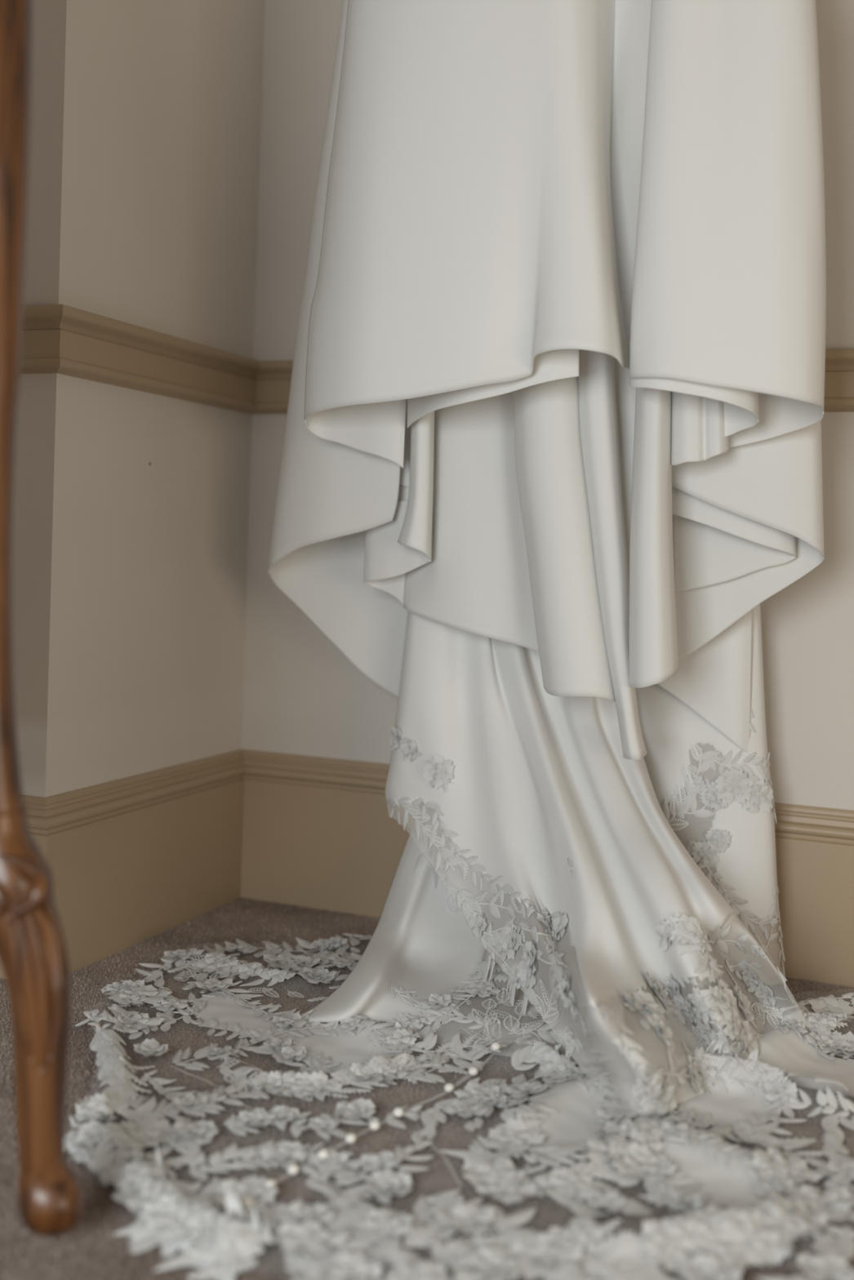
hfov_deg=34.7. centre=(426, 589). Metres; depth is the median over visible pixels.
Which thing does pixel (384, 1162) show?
flower
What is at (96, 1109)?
flower
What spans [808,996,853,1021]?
flower
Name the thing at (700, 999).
flower
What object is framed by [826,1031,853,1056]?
flower
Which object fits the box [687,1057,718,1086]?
flower
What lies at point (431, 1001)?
flower
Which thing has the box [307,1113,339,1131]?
flower
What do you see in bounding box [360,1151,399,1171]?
flower
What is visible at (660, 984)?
flower
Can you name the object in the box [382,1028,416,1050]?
flower
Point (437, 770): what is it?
flower
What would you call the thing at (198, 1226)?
flower
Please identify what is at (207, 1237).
flower
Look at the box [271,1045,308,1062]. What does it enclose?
flower
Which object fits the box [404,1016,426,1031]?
flower
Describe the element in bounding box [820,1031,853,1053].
flower
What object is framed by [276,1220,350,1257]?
flower
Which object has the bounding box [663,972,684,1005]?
flower
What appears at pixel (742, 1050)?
flower
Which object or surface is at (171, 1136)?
flower
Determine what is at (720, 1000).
flower
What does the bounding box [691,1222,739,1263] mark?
flower
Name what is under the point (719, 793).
flower
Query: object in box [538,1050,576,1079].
flower
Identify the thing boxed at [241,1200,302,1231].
flower
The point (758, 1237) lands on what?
flower
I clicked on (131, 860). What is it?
baseboard
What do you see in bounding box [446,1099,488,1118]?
flower
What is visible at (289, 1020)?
flower
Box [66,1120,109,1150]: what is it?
flower
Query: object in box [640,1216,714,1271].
flower
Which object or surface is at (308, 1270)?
flower
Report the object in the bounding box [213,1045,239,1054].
flower
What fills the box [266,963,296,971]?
flower
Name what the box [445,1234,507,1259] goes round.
flower
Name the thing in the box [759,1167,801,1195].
flower
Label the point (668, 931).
flower
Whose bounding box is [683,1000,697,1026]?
flower
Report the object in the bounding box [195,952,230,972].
flower
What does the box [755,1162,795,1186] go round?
flower
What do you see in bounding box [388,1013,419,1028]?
flower
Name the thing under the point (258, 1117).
flower
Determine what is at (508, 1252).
flower
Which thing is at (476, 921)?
flower
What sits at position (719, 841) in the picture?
flower
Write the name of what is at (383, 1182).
flower
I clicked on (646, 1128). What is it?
flower
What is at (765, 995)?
flower
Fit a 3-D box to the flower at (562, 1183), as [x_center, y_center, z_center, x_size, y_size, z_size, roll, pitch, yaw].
[0.136,0.571,1.307,0.068,0.011,0.053,3,2,22]
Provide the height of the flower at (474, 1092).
0.008 m
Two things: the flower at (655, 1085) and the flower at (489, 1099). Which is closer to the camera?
the flower at (655, 1085)
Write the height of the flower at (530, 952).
0.043 m
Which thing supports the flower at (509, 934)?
on the dress
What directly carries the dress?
on the floor
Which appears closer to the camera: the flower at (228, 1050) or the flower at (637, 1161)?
the flower at (637, 1161)
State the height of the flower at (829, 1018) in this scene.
0.013 m
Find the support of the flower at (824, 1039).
on the dress
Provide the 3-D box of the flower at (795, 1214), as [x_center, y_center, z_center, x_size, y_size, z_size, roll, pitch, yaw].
[0.344,0.574,1.262,0.058,0.019,0.070,3,2,22]
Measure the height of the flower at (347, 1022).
0.010 m
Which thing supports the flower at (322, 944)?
on the dress
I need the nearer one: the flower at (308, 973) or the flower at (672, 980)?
the flower at (672, 980)
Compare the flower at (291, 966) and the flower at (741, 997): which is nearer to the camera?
the flower at (741, 997)
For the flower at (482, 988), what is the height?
0.010 m
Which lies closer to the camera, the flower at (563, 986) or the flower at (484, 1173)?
the flower at (484, 1173)
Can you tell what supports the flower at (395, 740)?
on the dress
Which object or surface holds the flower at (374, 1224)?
on the dress
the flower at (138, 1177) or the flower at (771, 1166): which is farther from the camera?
the flower at (771, 1166)
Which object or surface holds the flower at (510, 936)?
on the dress
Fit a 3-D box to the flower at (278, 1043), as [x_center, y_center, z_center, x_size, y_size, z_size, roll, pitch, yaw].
[-0.182,0.550,1.654,0.035,0.008,0.037,3,2,22]
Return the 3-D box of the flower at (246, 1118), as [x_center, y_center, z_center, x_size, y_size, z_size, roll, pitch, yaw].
[-0.181,0.558,1.435,0.042,0.008,0.038,3,2,22]
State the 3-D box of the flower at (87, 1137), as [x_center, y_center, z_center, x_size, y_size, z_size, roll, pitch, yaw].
[-0.342,0.548,1.365,0.029,0.016,0.030,3,2,22]
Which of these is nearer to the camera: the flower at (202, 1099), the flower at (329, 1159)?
the flower at (329, 1159)
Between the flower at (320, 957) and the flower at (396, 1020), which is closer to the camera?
the flower at (396, 1020)
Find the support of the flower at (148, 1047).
on the dress
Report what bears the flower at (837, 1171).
on the dress
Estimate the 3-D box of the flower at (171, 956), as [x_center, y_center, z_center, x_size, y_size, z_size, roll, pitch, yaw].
[-0.362,0.529,1.986,0.043,0.016,0.049,3,2,22]
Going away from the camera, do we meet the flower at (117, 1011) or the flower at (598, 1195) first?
the flower at (598, 1195)
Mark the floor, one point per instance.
(91, 1251)
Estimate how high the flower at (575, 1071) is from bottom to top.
0.012 m
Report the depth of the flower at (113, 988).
1.83 m
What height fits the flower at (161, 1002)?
0.008 m
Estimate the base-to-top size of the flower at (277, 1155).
0.008 m
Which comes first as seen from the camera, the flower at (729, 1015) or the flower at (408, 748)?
the flower at (729, 1015)
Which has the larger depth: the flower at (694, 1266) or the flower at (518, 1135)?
the flower at (518, 1135)
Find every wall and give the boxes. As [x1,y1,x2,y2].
[12,0,264,797]
[240,0,853,810]
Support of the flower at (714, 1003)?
on the dress
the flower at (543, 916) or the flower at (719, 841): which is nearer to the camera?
the flower at (543, 916)
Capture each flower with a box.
[64,1129,79,1151]
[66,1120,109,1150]
[68,1133,105,1162]
[70,1124,99,1150]
[74,1098,113,1122]
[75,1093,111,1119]
[75,1120,146,1155]
[100,983,130,994]
[104,984,172,1004]
[106,1004,138,1016]
[107,1116,172,1146]
[109,990,147,1004]
[110,1004,164,1030]
[111,1170,151,1202]
[112,979,146,989]
[113,1014,141,1033]
[114,1147,145,1164]
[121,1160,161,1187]
[123,1180,178,1213]
[124,1163,168,1192]
[129,1197,203,1244]
[132,1177,173,1198]
[133,1038,170,1057]
[146,1184,182,1208]
[146,1193,223,1234]
[149,1193,199,1231]
[150,995,188,1011]
[157,1202,204,1236]
[159,1128,191,1146]
[162,948,192,961]
[164,1207,215,1243]
[168,1119,218,1142]
[173,1093,208,1111]
[173,1124,212,1143]
[173,1191,274,1268]
[178,947,206,959]
[180,1127,206,1141]
[182,1209,228,1244]
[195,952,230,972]
[195,977,232,991]
[195,1091,226,1106]
[204,952,238,967]
[207,955,248,975]
[209,1175,278,1213]
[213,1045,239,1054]
[222,943,250,951]
[234,1106,275,1127]
[236,961,264,979]
[236,1110,274,1127]
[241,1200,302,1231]
[251,1071,275,1090]
[252,1071,294,1093]
[262,952,302,965]
[262,1037,292,1049]
[262,1141,307,1167]
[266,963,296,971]
[266,1104,299,1122]
[267,968,296,982]
[268,1146,298,1164]
[271,1012,308,1027]
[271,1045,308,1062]
[276,1071,312,1093]
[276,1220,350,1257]
[279,961,306,972]
[282,1071,325,1097]
[285,955,321,967]
[286,1200,335,1223]
[291,1262,348,1279]
[293,970,334,983]
[299,1070,342,1096]
[302,966,337,980]
[305,940,328,951]
[307,952,346,964]
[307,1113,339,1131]
[311,1146,348,1171]
[313,938,339,949]
[324,937,346,947]
[329,1252,382,1279]
[333,959,357,970]
[335,1097,376,1120]
[339,1014,375,1030]
[347,1062,383,1082]
[357,1059,398,1082]
[357,1208,413,1241]
[360,1151,398,1172]
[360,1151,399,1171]
[364,1054,408,1079]
[364,1168,414,1195]
[367,1177,411,1199]
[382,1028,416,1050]
[384,1258,452,1279]
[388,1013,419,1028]
[389,726,401,750]
[400,739,417,762]
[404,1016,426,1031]
[419,993,452,1008]
[422,755,453,788]
[433,1201,497,1235]
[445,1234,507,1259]
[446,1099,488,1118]
[453,1081,500,1103]
[453,1251,520,1279]
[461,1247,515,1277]
[462,1155,528,1189]
[465,911,487,939]
[465,981,501,997]
[473,1171,537,1204]
[483,1093,507,1106]
[488,1116,546,1153]
[491,1235,559,1269]
[500,923,521,959]
[502,926,517,951]
[502,1231,583,1275]
[505,1081,548,1097]
[510,968,522,989]
[516,951,535,988]
[524,941,537,974]
[535,1166,604,1199]
[536,911,554,933]
[537,1226,587,1253]
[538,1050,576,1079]
[548,912,568,941]
[558,971,569,1009]
[562,1217,604,1250]
[567,990,577,1017]
[571,1066,601,1076]
[577,1182,626,1209]
[580,1134,636,1164]
[591,1120,637,1142]
[595,1108,638,1123]
[609,1142,677,1182]
[624,990,666,1018]
[626,1151,668,1173]
[627,1131,663,1156]
[632,1116,679,1140]
[633,1071,662,1093]
[635,1080,677,1119]
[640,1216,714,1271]
[644,970,668,1002]
[645,1013,673,1045]
[651,978,671,1004]
[654,919,679,951]
[655,1120,691,1137]
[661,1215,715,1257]
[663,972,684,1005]
[665,1114,702,1128]
[666,1191,708,1208]
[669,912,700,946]
[669,914,703,955]
[681,1253,742,1279]
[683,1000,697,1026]
[683,1004,703,1035]
[685,915,711,953]
[687,1046,704,1080]
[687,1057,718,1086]
[688,986,711,1025]
[688,1062,704,1094]
[690,840,719,866]
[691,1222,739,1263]
[692,1007,715,1040]
[699,985,730,1022]
[702,1034,728,1056]
[704,829,731,853]
[705,781,731,810]
[709,982,739,1033]
[709,986,732,1016]
[714,767,753,804]
[719,1002,743,1042]
[720,1210,794,1266]
[733,983,754,1021]
[734,1039,749,1058]
[739,774,773,813]
[739,1020,759,1054]
[742,968,762,992]
[746,1155,782,1182]
[751,1146,824,1182]
[751,1199,808,1240]
[752,982,776,1005]
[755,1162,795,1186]
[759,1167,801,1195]
[764,1079,797,1106]
[768,1192,830,1233]
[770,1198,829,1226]
[781,1008,811,1017]
[784,1018,807,1033]
[786,1183,853,1219]
[796,1251,853,1279]
[800,1012,836,1035]
[804,1031,833,1050]
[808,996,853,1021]
[817,1160,853,1182]
[819,1010,847,1026]
[820,1030,848,1050]
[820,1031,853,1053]
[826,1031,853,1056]
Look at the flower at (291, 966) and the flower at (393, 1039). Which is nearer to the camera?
the flower at (393, 1039)
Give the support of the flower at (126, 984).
on the dress
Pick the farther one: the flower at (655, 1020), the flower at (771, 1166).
the flower at (655, 1020)
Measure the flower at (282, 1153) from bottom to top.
0.009 m
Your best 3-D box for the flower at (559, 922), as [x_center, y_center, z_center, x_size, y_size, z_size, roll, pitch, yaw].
[0.168,0.434,1.757,0.017,0.038,0.048,2,2,-17]
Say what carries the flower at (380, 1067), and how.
on the dress
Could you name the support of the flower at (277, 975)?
on the dress
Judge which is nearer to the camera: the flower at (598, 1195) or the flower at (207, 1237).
the flower at (207, 1237)
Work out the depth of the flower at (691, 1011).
1.65 m
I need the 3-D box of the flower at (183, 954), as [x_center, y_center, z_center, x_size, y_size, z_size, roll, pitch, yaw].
[-0.340,0.528,1.982,0.038,0.014,0.038,3,2,22]
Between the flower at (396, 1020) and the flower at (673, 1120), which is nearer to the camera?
the flower at (673, 1120)
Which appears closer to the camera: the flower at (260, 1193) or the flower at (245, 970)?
the flower at (260, 1193)
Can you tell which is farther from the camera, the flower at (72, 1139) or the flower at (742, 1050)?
the flower at (742, 1050)
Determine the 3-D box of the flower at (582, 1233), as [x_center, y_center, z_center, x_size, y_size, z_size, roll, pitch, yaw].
[0.140,0.573,1.218,0.039,0.011,0.044,3,2,22]
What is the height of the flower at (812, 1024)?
0.019 m
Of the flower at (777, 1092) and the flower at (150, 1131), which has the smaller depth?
the flower at (150, 1131)
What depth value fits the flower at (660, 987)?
1.66 m
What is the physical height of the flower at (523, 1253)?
0.010 m
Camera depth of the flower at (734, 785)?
1.94 m
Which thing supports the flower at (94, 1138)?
on the dress
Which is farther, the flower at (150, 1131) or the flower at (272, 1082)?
the flower at (272, 1082)
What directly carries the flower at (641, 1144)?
on the dress
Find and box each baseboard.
[0,795,47,979]
[45,749,244,973]
[240,749,853,987]
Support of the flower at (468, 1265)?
on the dress
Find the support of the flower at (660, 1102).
on the dress
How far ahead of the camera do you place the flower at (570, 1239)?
1.20 m
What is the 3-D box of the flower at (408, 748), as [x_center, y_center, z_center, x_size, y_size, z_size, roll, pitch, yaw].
[-0.027,0.241,2.037,0.036,0.034,0.009,4,2,41]
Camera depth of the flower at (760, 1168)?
1.34 m
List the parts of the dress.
lace stem, lace stem, lace stem, lace stem, lace stem, lace stem, lace stem, lace stem, lace stem, lace stem, lace stem, lace stem, lace stem, lace stem, lace stem, lace stem, lace stem, lace stem, lace stem, lace stem, lace stem, lace stem, lace stem, lace stem, lace stem, lace stem, panel, lace stem, lace stem, lace stem, lace stem, lace stem, lace stem, lace stem, lace stem, lace stem, lace stem, lace stem, lace stem, lace stem, lace stem, lace stem, lace stem, lace stem, lace stem, lace stem, lace stem, panel, lace stem, lace stem, lace stem, lace stem, lace stem, panel, lace stem, lace stem, lace stem, lace stem, lace stem, lace stem, lace stem, lace stem, lace stem, lace stem, lace stem, lace stem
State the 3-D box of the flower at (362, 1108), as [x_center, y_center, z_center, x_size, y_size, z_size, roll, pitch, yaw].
[-0.076,0.560,1.468,0.048,0.009,0.050,3,2,22]
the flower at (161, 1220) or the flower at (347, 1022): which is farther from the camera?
the flower at (347, 1022)
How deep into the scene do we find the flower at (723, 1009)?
1.61 m
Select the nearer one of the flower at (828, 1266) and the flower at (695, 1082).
the flower at (828, 1266)
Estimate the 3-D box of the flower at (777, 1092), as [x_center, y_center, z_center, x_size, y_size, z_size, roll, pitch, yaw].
[0.398,0.565,1.534,0.037,0.024,0.031,3,2,22]
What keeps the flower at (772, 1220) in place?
on the dress
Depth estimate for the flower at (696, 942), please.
1.66 m
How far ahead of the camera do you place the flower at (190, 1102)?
1.47 m
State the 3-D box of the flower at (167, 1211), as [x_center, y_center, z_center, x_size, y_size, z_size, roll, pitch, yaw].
[-0.224,0.556,1.216,0.042,0.015,0.047,0,2,-44]
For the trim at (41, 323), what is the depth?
1.86 m
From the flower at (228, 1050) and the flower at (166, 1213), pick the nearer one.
the flower at (166, 1213)
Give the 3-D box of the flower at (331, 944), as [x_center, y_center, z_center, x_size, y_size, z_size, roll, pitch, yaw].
[-0.153,0.539,2.075,0.040,0.008,0.040,1,2,-23]
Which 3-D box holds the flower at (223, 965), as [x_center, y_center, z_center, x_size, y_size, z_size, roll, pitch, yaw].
[-0.283,0.533,1.940,0.054,0.016,0.065,3,2,22]
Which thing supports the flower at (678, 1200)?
on the dress
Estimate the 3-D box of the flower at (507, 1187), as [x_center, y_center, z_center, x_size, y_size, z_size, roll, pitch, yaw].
[0.074,0.571,1.301,0.060,0.008,0.058,3,2,22]
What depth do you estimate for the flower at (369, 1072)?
1.56 m
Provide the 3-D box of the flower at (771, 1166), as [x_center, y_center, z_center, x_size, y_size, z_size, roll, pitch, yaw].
[0.358,0.572,1.358,0.071,0.020,0.060,3,2,22]
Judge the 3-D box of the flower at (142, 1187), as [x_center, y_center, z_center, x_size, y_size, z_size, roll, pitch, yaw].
[-0.255,0.553,1.264,0.044,0.010,0.045,3,2,22]
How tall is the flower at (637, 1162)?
0.012 m
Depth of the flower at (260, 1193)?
1.27 m
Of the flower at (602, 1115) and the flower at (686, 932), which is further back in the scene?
the flower at (686, 932)
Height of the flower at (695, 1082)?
0.030 m
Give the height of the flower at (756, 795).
0.053 m
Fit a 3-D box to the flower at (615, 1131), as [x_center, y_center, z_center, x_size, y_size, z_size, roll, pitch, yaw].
[0.193,0.559,1.406,0.048,0.014,0.049,2,2,-17]
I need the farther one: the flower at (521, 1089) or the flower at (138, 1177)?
the flower at (521, 1089)
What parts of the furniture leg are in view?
post, leg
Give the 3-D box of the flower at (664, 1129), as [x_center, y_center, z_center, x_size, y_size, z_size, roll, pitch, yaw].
[0.255,0.561,1.417,0.037,0.009,0.033,1,2,-21]
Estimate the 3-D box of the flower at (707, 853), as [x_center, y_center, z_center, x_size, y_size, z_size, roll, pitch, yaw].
[0.395,0.375,1.940,0.040,0.035,0.009,3,2,16]
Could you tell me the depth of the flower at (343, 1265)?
1.15 m
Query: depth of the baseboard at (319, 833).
2.28 m
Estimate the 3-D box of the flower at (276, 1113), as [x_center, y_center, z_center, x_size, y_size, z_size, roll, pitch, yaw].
[-0.152,0.558,1.450,0.035,0.008,0.036,3,2,22]
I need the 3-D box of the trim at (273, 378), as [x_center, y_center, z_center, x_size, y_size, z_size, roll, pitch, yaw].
[0.980,-0.288,1.843,2.782,0.090,0.032,3,2,22]
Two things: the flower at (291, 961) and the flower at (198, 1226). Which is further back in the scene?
the flower at (291, 961)
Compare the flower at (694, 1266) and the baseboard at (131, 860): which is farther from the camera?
the baseboard at (131, 860)
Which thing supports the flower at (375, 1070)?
on the dress
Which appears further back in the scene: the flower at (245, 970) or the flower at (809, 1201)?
the flower at (245, 970)
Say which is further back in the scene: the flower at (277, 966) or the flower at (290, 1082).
the flower at (277, 966)
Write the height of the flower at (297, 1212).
0.009 m
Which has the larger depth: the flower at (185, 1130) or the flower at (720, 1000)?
the flower at (720, 1000)
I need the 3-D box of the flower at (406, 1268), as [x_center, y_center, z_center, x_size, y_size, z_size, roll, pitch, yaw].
[-0.008,0.572,1.138,0.055,0.008,0.050,2,2,-14]
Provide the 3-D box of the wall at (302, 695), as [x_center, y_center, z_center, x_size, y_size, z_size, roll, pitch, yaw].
[1.022,-0.677,1.901,2.782,2.650,0.120,3,2,22]
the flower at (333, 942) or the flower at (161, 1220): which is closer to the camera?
the flower at (161, 1220)
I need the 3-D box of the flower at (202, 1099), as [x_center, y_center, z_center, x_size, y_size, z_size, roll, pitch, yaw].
[-0.238,0.554,1.487,0.033,0.007,0.040,3,2,22]
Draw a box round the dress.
[64,0,853,1279]
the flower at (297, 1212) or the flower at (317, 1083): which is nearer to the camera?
the flower at (297, 1212)
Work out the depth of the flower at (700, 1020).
1.62 m
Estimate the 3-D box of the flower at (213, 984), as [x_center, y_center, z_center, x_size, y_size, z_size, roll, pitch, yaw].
[-0.290,0.540,1.865,0.051,0.008,0.051,3,2,22]
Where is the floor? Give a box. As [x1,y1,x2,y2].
[0,897,853,1279]
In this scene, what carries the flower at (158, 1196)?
on the dress
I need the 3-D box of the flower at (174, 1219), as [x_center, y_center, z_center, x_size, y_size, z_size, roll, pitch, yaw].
[-0.220,0.557,1.212,0.043,0.015,0.038,1,2,-26]
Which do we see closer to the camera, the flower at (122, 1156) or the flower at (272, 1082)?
the flower at (122, 1156)
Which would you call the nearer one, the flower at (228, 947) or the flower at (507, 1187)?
the flower at (507, 1187)
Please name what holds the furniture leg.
on the floor
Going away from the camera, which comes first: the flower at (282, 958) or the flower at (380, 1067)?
the flower at (380, 1067)
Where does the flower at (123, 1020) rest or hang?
on the dress
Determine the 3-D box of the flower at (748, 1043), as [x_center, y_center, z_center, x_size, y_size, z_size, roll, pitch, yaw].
[0.387,0.546,1.641,0.021,0.049,0.048,3,2,22]
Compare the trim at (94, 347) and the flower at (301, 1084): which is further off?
the trim at (94, 347)
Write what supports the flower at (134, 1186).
on the dress
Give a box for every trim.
[21,304,62,373]
[57,304,260,413]
[251,348,853,414]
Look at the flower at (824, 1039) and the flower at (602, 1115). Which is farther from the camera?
the flower at (824, 1039)
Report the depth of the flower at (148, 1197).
1.24 m
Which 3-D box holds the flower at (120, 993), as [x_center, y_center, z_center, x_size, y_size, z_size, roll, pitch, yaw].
[-0.382,0.538,1.816,0.091,0.009,0.073,2,2,-2]
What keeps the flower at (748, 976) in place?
on the dress
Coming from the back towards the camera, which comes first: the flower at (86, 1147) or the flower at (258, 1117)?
the flower at (258, 1117)
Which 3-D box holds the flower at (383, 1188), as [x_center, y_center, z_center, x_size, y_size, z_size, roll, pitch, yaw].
[-0.036,0.567,1.289,0.040,0.009,0.034,1,2,-39]
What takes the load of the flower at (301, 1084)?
on the dress
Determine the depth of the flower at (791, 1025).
1.73 m
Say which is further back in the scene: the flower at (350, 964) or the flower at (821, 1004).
the flower at (350, 964)
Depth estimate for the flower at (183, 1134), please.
1.39 m
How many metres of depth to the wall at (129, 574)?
2.05 m
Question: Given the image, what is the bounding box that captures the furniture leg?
[0,0,83,1236]
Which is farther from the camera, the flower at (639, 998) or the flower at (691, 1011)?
the flower at (691, 1011)
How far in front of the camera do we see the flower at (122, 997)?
1.80 m
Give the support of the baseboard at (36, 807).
attached to the wall at (129, 574)
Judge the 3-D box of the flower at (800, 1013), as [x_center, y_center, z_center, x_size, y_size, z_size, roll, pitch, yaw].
[0.481,0.551,1.770,0.038,0.013,0.036,1,2,-38]
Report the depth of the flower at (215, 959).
1.94 m
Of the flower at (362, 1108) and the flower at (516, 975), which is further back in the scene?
the flower at (516, 975)
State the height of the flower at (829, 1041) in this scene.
0.014 m
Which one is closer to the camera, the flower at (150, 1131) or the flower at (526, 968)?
the flower at (150, 1131)

